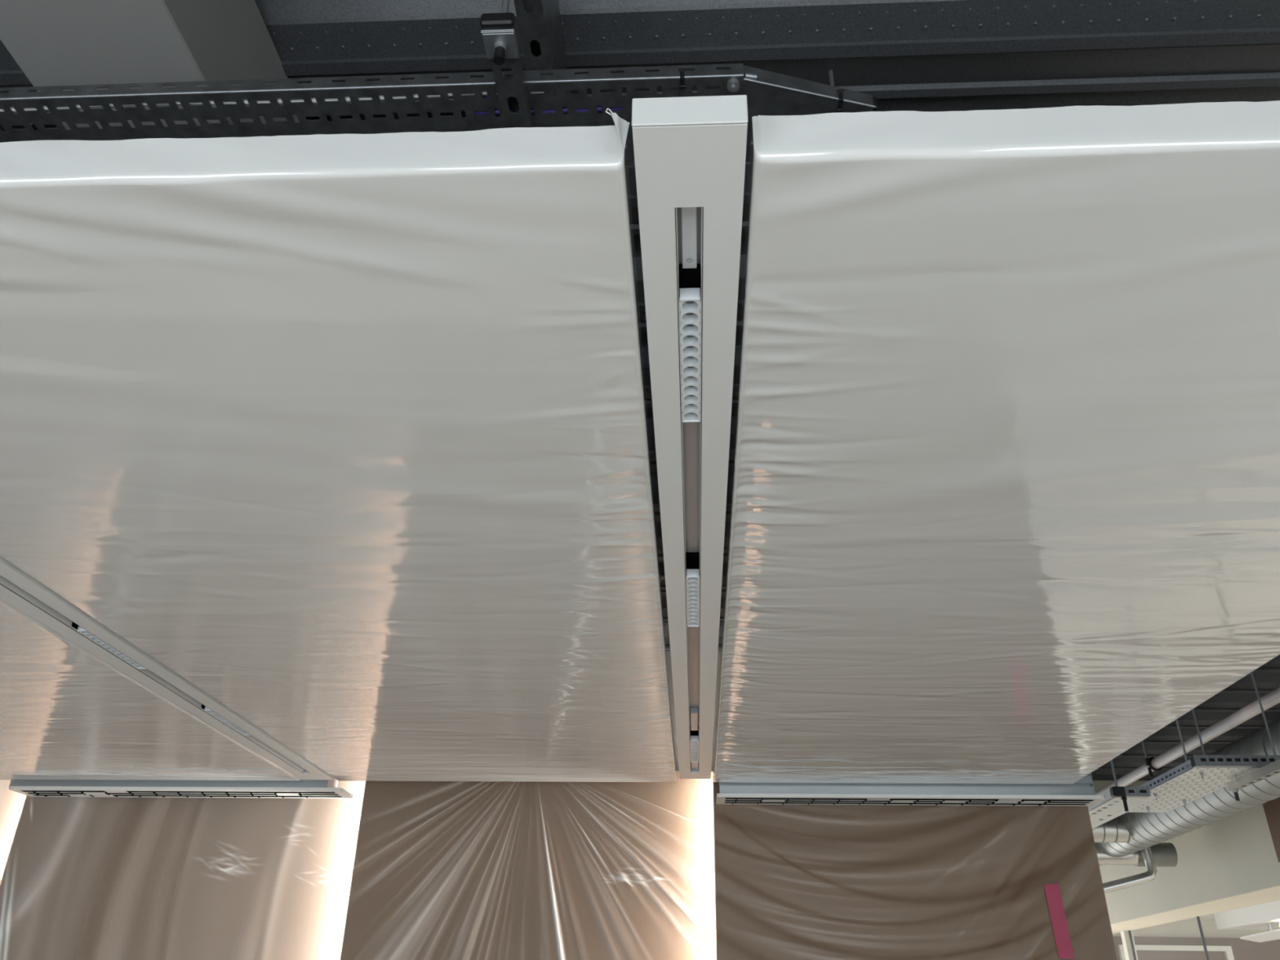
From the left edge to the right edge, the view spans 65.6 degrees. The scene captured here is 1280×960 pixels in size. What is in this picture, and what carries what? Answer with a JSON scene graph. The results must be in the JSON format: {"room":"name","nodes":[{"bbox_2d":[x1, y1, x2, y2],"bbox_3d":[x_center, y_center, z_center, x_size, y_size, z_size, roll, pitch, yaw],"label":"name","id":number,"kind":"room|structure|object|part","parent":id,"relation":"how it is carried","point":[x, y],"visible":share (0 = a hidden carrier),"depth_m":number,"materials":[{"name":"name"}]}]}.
{"room":"building under construction","nodes":[
{"label":"building under construction","id":0,"kind":"room"},
{"bbox_2d":[0,0,1279,781],"bbox_3d":[-0.831,0.351,4.200,10.300,0.208,15.557,-1,-29,3],"label":"ceiling","id":1,"kind":"structure","parent":0,"point":[922,55],"depth_m":1.85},
{"bbox_2d":[0,597,300,780],"bbox_3d":[-2.203,0.143,2.890,1.420,0.751,3.347,-1,-29,3],"label":"raft","id":2,"kind":"object","parent":1,"relation":"hanging from","point":[67,713],"visible":0.94,"depth_m":3.38,"materials":[{"name":"white plastic"}]},
{"bbox_2d":[8,777,352,798],"bbox_3d":[-1.959,1.297,4.259,1.440,0.103,0.157,-1,-29,3],"label":"rail","id":3,"kind":"object","parent":2,"relation":"attached to","point":[301,788],"visible":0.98,"depth_m":4.20,"materials":[{"name":"white metal"}]},
{"bbox_3d":[-2.335,1.343,4.254,0.092,0.001,0.026,-1,-29,3],"label":"blade","id":4,"kind":"part","parent":3,"relation":"part of","materials":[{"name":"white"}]},
{"bbox_3d":[-2.221,1.321,4.211,0.092,0.001,0.026,-1,-29,3],"label":"blade","id":5,"kind":"part","parent":3,"relation":"part of","materials":[{"name":"white"}]},
{"bbox_3d":[-1.955,1.333,4.239,1.430,0.014,0.157,-1,-29,3],"label":"frame","id":6,"kind":"part","parent":3,"relation":"part of","materials":[{"name":"white metal"}]},
{"bbox_3d":[-1.496,1.333,4.211,0.092,0.001,0.026,-1,-29,3],"label":"blade","id":7,"kind":"part","parent":3,"relation":"part of","materials":[{"name":"white"}]},
{"bbox_3d":[-1.304,1.277,4.218,0.003,0.088,0.121,-1,-29,3],"label":"plate","id":8,"kind":"part","parent":3,"relation":"part of","materials":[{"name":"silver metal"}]},
{"bbox_2d":[0,555,333,779],"bbox_3d":[-1.420,0.111,2.813,0.133,0.745,3.379,-1,-29,3],"label":"ceiling light fixture","id":9,"kind":"object","parent":1,"relation":"hanging from","point":[18,588],"visible":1,"depth_m":2.77,"materials":[{"name":"white metal"}]},
{"bbox_2d":[0,107,676,782],"bbox_3d":[-0.632,0.121,2.801,1.422,0.750,3.360,-1,-29,3],"label":"raft","id":10,"kind":"object","parent":1,"relation":"hanging from","point":[347,436],"visible":1,"depth_m":1.66,"materials":[{"name":"white"}]},
{"bbox_2d":[480,0,533,128],"bbox_3d":[-0.176,-0.707,1.546,0.044,0.498,0.338,-1,-29,3],"label":"bracket","id":11,"kind":"object","parent":1,"relation":"hanging from","point":[499,33],"visible":0.59,"depth_m":1.35,"materials":[{"name":"black metal"}]},
{"bbox_2d":[0,63,877,165],"bbox_3d":[-0.666,-0.527,1.510,2.026,0.042,0.163,-1,-29,3],"label":"cable tray","id":12,"kind":"object","parent":11,"relation":"on","point":[768,93],"visible":0.62,"depth_m":1.45,"materials":[{"name":"black metal"}]},
{"bbox_2d":[0,91,544,112],"bbox_3d":[-0.897,-0.552,1.468,1.530,0.012,0.018,-1,-29,3],"label":"power cable","id":13,"kind":"object","parent":12,"relation":"in","point":[484,93],"visible":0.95,"depth_m":1.45,"materials":[{"name":"white plastic"}]},
{"bbox_3d":[-0.768,-0.569,1.446,1.830,0.022,0.001,-1,-29,3],"label":"rail","id":14,"kind":"part","parent":12,"relation":"part of","materials":[{"name":"grey metal"}]},
{"bbox_2d":[473,104,631,115],"bbox_3d":[-0.063,-0.545,1.453,0.384,0.009,0.012,-1,-29,4],"label":"cable","id":15,"kind":"object","parent":12,"relation":"in","point":[598,107],"visible":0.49,"depth_m":1.46,"materials":[{"name":"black plastic"}]},
{"bbox_2d":[678,67,685,88],"bbox_3d":[0.060,-0.568,1.404,0.011,0.024,0.017,-1,-29,3],"label":"cable tie","id":16,"kind":"object","parent":12,"relation":"attached to","point":[682,86],"visible":1,"depth_m":1.40,"materials":[{"name":"black plastic"}]},
{"bbox_3d":[0.243,-0.565,1.426,0.200,0.030,0.001,7,-29,-11],"label":"reducer rail","id":17,"kind":"part","parent":12,"relation":"part of","materials":[{"name":"grey metal"}]},
{"bbox_2d":[835,89,844,112],"bbox_3d":[0.289,-0.547,1.434,0.011,0.024,0.021,-1,-29,3],"label":"cable tie","id":18,"kind":"object","parent":12,"relation":"on","point":[840,109],"visible":1,"depth_m":1.43,"materials":[{"name":"black plastic"}]},
{"bbox_2d":[481,32,519,58],"bbox_3d":[-0.186,-0.580,1.324,0.043,0.005,0.040,-1,-29,3],"label":"bracket","id":19,"kind":"object","parent":11,"relation":"in","point":[507,42],"depth_m":1.32,"materials":[{"name":"grey metal"}]},
{"bbox_3d":[-0.182,-0.787,1.436,0.010,0.462,0.010,-1,-29,3],"label":"threaded rod","id":20,"kind":"part","parent":11,"relation":"part of","materials":[{"name":"silver metal"}]},
{"bbox_2d":[513,0,570,114],"bbox_3d":[-0.141,-0.516,2.186,0.043,0.187,1.470,-1,-29,3],"label":"support strut","id":21,"kind":"object","parent":1,"relation":"attached to","point":[539,21],"visible":0.13,"depth_m":1.65,"materials":[{"name":"black metal"}]},
{"bbox_2d":[631,94,747,778],"bbox_3d":[0.143,0.081,2.710,0.126,0.745,3.328,-1,-29,3],"label":"ceiling light fixture","id":22,"kind":"object","parent":1,"relation":"hanging from","point":[690,153],"visible":1,"depth_m":1.43,"materials":[{"name":"white metal"}]},
{"bbox_2d":[712,70,1279,784],"bbox_3d":[0.941,0.106,2.724,1.448,0.752,3.359,-1,-29,3],"label":"raft","id":23,"kind":"object","parent":1,"relation":"hanging from","point":[1004,498],"visible":1,"depth_m":1.64,"materials":[{"name":"white"}]},
{"bbox_3d":[0.359,-0.480,1.734,0.007,0.682,0.007,-12,-31,23],"label":"suspension rod","id":24,"kind":"part","parent":23,"relation":"part of","materials":[{"name":"silver metal"}]},
{"bbox_2d":[715,773,1105,806],"bbox_3d":[1.090,1.276,4.094,1.547,0.103,0.157,-1,-29,3],"label":"rail","id":25,"kind":"object","parent":23,"relation":"attached to","point":[1082,793],"visible":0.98,"depth_m":4.04,"materials":[{"name":"white metal"}]},
{"bbox_3d":[0.550,1.324,4.098,0.092,0.001,0.026,-1,-29,3],"label":"blade","id":26,"kind":"part","parent":25,"relation":"part of","materials":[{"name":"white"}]},
{"bbox_3d":[0.970,1.299,4.039,0.092,0.001,0.026,-1,-29,3],"label":"blade","id":27,"kind":"part","parent":25,"relation":"part of","materials":[{"name":"white metal"}]},
{"bbox_3d":[1.074,1.318,4.071,0.092,0.001,0.026,-1,-29,3],"label":"blade","id":28,"kind":"part","parent":25,"relation":"part of","materials":[{"name":"white metal"}]},
{"bbox_3d":[1.089,1.312,4.074,1.547,0.014,0.157,-1,-29,3],"label":"frame","id":29,"kind":"part","parent":25,"relation":"part of","materials":[{"name":"white metal"}]},
{"bbox_3d":[1.284,1.315,4.060,0.092,0.001,0.026,-1,-29,3],"label":"blade","id":30,"kind":"part","parent":25,"relation":"part of","materials":[{"name":"white"}]},
{"bbox_3d":[1.494,1.293,4.012,0.092,0.001,0.026,-1,-29,3],"label":"blade","id":31,"kind":"part","parent":25,"relation":"part of","materials":[{"name":"white metal"}]},
{"bbox_3d":[1.598,1.312,4.044,0.092,0.001,0.026,-1,-29,3],"label":"blade","id":32,"kind":"part","parent":25,"relation":"part of","materials":[{"name":"white metal"}]},
{"bbox_3d":[1.827,1.255,4.049,0.003,0.088,0.121,-1,-29,3],"label":"plate","id":33,"kind":"part","parent":25,"relation":"part of","materials":[{"name":"silver metal"}]},
{"bbox_2d":[1109,759,1151,811],"bbox_3d":[2.239,1.172,4.664,0.165,0.740,0.040,-1,-29,3],"label":"bracket","id":34,"kind":"object","parent":1,"relation":"hanging from","point":[1116,791],"visible":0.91,"depth_m":4.52,"materials":[{"name":"black metal"}]},
{"bbox_3d":[2.185,1.129,4.690,0.011,0.640,0.011,10,-30,-17],"label":"threaded rod","id":35,"kind":"part","parent":34,"relation":"part of","materials":[{"name":"silver metal"}]},
{"bbox_2d":[1087,785,1158,831],"bbox_3d":[2.303,1.690,4.977,0.190,0.110,0.980,-1,-29,3],"label":"cable tray","id":36,"kind":"object","parent":34,"relation":"attached to","point":[1103,815],"visible":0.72,"depth_m":4.79,"materials":[{"name":"white metal"}]},
{"bbox_3d":[2.206,1.626,4.926,0.002,0.050,0.820,-1,-29,3],"label":"rail","id":37,"kind":"part","parent":36,"relation":"part of","materials":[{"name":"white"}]},
{"bbox_2d":[1105,708,1258,813],"bbox_3d":[2.614,1.258,4.932,0.315,0.625,1.080,-1,-29,3],"label":"cable tray","id":38,"kind":"object","parent":1,"relation":"hanging from","point":[1183,784],"visible":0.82,"depth_m":4.68,"materials":[{"name":"white metal"}]},
{"bbox_3d":[2.454,1.490,4.814,0.002,0.040,1.080,-1,-29,3],"label":"rail","id":39,"kind":"part","parent":38,"relation":"part of","materials":[{"name":"grey metal"}]},
{"bbox_3d":[2.439,1.026,4.543,0.009,0.593,0.009,-12,-31,23],"label":"threaded rod","id":40,"kind":"part","parent":38,"relation":"part of","materials":[{"name":"silver metal"}]},
{"bbox_3d":[2.739,1.214,4.880,0.009,0.593,0.009,10,-30,-17],"label":"threaded rod","id":41,"kind":"part","parent":38,"relation":"part of","materials":[{"name":"silver metal"}]},
{"bbox_2d":[1226,759,1279,800],"bbox_3d":[2.677,1.211,4.133,0.038,0.088,0.880,-1,-29,3],"label":"rail","id":42,"kind":"object","parent":38,"relation":"attached to","point":[1268,771],"visible":1,"depth_m":4.33,"materials":[{"name":"silver metal"}]},
{"bbox_2d":[1094,686,1279,795],"bbox_3d":[2.865,1.127,4.954,0.096,0.365,5.060,-1,-29,3],"label":"drain pipe","id":43,"kind":"object","parent":1,"relation":"hanging from","point":[1152,764],"visible":0.71,"depth_m":5.09,"materials":[{"name":"beige"}]},
{"bbox_3d":[2.869,1.466,5.681,0.009,0.270,0.009,-12,-31,23],"label":"threaded rod","id":44,"kind":"part","parent":43,"relation":"part of","materials":[{"name":"silver metal"}]},
{"bbox_2d":[1189,671,1279,768],"bbox_3d":[2.591,0.978,4.442,0.365,0.601,0.041,-1,-29,3],"label":"bracket","id":45,"kind":"object","parent":1,"relation":"hanging from","point":[1197,761],"visible":0.85,"depth_m":4.30,"materials":[{"name":"black metal"}]},
{"bbox_3d":[2.763,0.973,4.434,0.009,0.595,0.009,10,-30,-17],"label":"threaded rod","id":46,"kind":"part","parent":45,"relation":"part of","materials":[{"name":"silver metal"}]},
{"bbox_3d":[3.195,1.004,4.853,0.019,0.237,0.019,-1,-29,3],"label":"rod","id":47,"kind":"object","parent":1,"relation":"hanging from","visible":0},
{"bbox_2d":[1089,717,1279,866],"bbox_3d":[3.022,1.556,5.247,1.260,0.373,6.200,-1,-29,3],"label":"spiral duct","id":48,"kind":"object","parent":47,"relation":"hanging from","point":[1121,840],"visible":0.44,"depth_m":5.92,"materials":[{"name":"grey metal"}]},
{"bbox_2d":[1102,847,1157,893],"bbox_3d":[3.216,2.714,6.829,0.674,0.374,0.064,-1,-29,3],"label":"insulated pipe","id":49,"kind":"object","parent":48,"relation":"attached to","point":[1149,875],"visible":0.71,"depth_m":6.78,"materials":[{"name":"silver metal"}]},
{"bbox_2d":[666,650,720,772],"bbox_3d":[-1.958,2.304,4.240,7.600,3.235,0.080,-1,-29,3],"label":"wall","id":50,"kind":"structure","parent":0,"point":[718,651],"depth_m":4.74,"materials":[{"name":"white paint"}]},
{"bbox_2d":[0,0,299,129],"bbox_3d":[-0.704,0.457,3.894,0.284,0.284,6.800,-1,-29,3],"label":"beam","id":51,"kind":"structure","parent":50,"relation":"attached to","point":[54,42],"depth_m":1.55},
{"bbox_2d":[1099,804,1279,933],"bbox_3d":[4.191,2.494,6.950,0.400,0.808,7.000,-1,-29,3],"label":"wall","id":52,"kind":"structure","parent":0,"point":[1230,863],"depth_m":7.06,"materials":[{"name":"paint"}]},
{"bbox_2d":[1092,780,1148,813],"bbox_3d":[3.010,2.369,7.371,2.000,0.229,0.300,-1,-29,3],"label":"trim","id":53,"kind":"structure","parent":52,"relation":"attached to","point":[1098,784],"depth_m":7.25,"materials":[{"name":"paint"}]},
{"bbox_2d":[1262,796,1279,862],"bbox_3d":[3.898,1.695,5.611,0.030,0.688,1.460,-1,-29,3],"label":"trim","id":54,"kind":"structure","parent":52,"relation":"attached to","point":[1272,808],"depth_m":6.12,"materials":[{"name":"brown wood"}]},
{"bbox_2d":[1112,920,1279,937],"bbox_3d":[5.853,5.247,9.432,7.400,3.235,0.150,-1,-29,3],"label":"wall","id":55,"kind":"structure","parent":0,"point":[1178,928],"depth_m":9.80,"materials":[{"name":"paint"}]},
{"bbox_2d":[1117,944,1234,959],"bbox_3d":[5.190,5.568,9.125,1.060,2.340,0.050,-1,-29,3],"label":"door","id":56,"kind":"structure","parent":55,"relation":"in","point":[1228,951],"depth_m":9.65,"materials":[{"name":"white"}]},
{"bbox_2d":[1112,936,1279,959],"bbox_3d":[7.005,5.542,9.091,4.870,2.425,0.049,-1,-29,3],"label":"trim","id":57,"kind":"structure","parent":55,"relation":"attached to","point":[1242,949],"depth_m":9.67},
{"bbox_2d":[1180,913,1215,920],"bbox_3d":[6.889,2.661,6.703,4.990,0.050,7.000,-1,-29,3],"label":"ceiling","id":58,"kind":"structure","parent":0,"point":[1210,917],"depth_m":9.64,"materials":[{"name":"white paint"}]},
{"bbox_2d":[1213,900,1279,942],"bbox_3d":[5.229,3.248,7.482,0.400,0.283,2.960,-1,-29,3],"label":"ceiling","id":59,"kind":"structure","parent":58,"relation":"attached to","point":[1265,916],"depth_m":8.30,"materials":[{"name":"white"}]},
{"bbox_3d":[5.228,3.396,7.533,0.270,0.072,2.250,-1,-29,3],"label":"curved blade","id":60,"kind":"part","parent":59,"relation":"part of","materials":[{"name":"white"}]},
{"bbox_3d":[5.190,3.690,8.179,0.024,0.080,0.024,-1,-29,3],"label":"stem","id":61,"kind":"part","parent":59,"relation":"part of","materials":[{"name":"silver metal"}]},
{"bbox_3d":[1.594,3.552,2.935,15.200,0.100,13.900,-1,-29,3],"label":"floor","id":62,"kind":"structure","parent":0,"visible":0},
{"bbox_2d":[0,779,26,883],"bbox_3d":[-3.432,2.447,3.897,1.555,2.608,0.055,2,-28,-1],"label":"curtain","id":63,"kind":"object","parent":62,"relation":"on","point":[11,802],"visible":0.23,"depth_m":4.43,"materials":[{"name":"white fabric"}]},
{"bbox_2d":[0,780,365,959],"bbox_3d":[-1.931,2.430,3.819,1.551,2.608,0.073,1,-28,-1],"label":"curtain","id":64,"kind":"object","parent":62,"relation":"on","point":[84,877],"visible":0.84,"depth_m":4.21,"materials":[{"name":"beige"}]},
{"bbox_2d":[340,771,716,959],"bbox_3d":[-0.431,2.419,3.753,1.556,2.608,0.082,2,-28,-2],"label":"curtain","id":65,"kind":"object","parent":62,"relation":"on","point":[442,870],"visible":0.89,"depth_m":4.15,"materials":[{"name":"beige"}]},
{"bbox_2d":[712,780,1117,959],"bbox_3d":[1.093,2.402,3.675,1.596,2.608,0.065,2,-28,-1],"label":"curtain","id":66,"kind":"object","parent":62,"relation":"on","point":[793,882],"visible":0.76,"depth_m":4.07,"materials":[{"name":"beige"}]},
{"bbox_2d":[1044,883,1074,958],"bbox_3d":[1.689,1.776,4.005,0.074,0.278,0.002,2,-28,-1],"label":"tape","id":67,"kind":"object","parent":66,"relation":"attached to","point":[1057,914],"visible":1,"depth_m":4.00,"materials":[{"name":"red"}]},
{"bbox_2d":[1120,916,1209,959],"bbox_3d":[4.388,4.290,6.863,0.080,2.426,5.380,-1,-29,3],"label":"glass wall","id":68,"kind":"structure","parent":62,"relation":"on","point":[1127,938],"depth_m":9.09,"materials":[{"name":"white"}]},
{"bbox_3d":[4.490,5.248,8.627,0.080,2.426,0.080,-1,-29,3],"label":"post","id":69,"kind":"part","parent":68,"relation":"part of","materials":[{"name":"white metal"}]}
]}

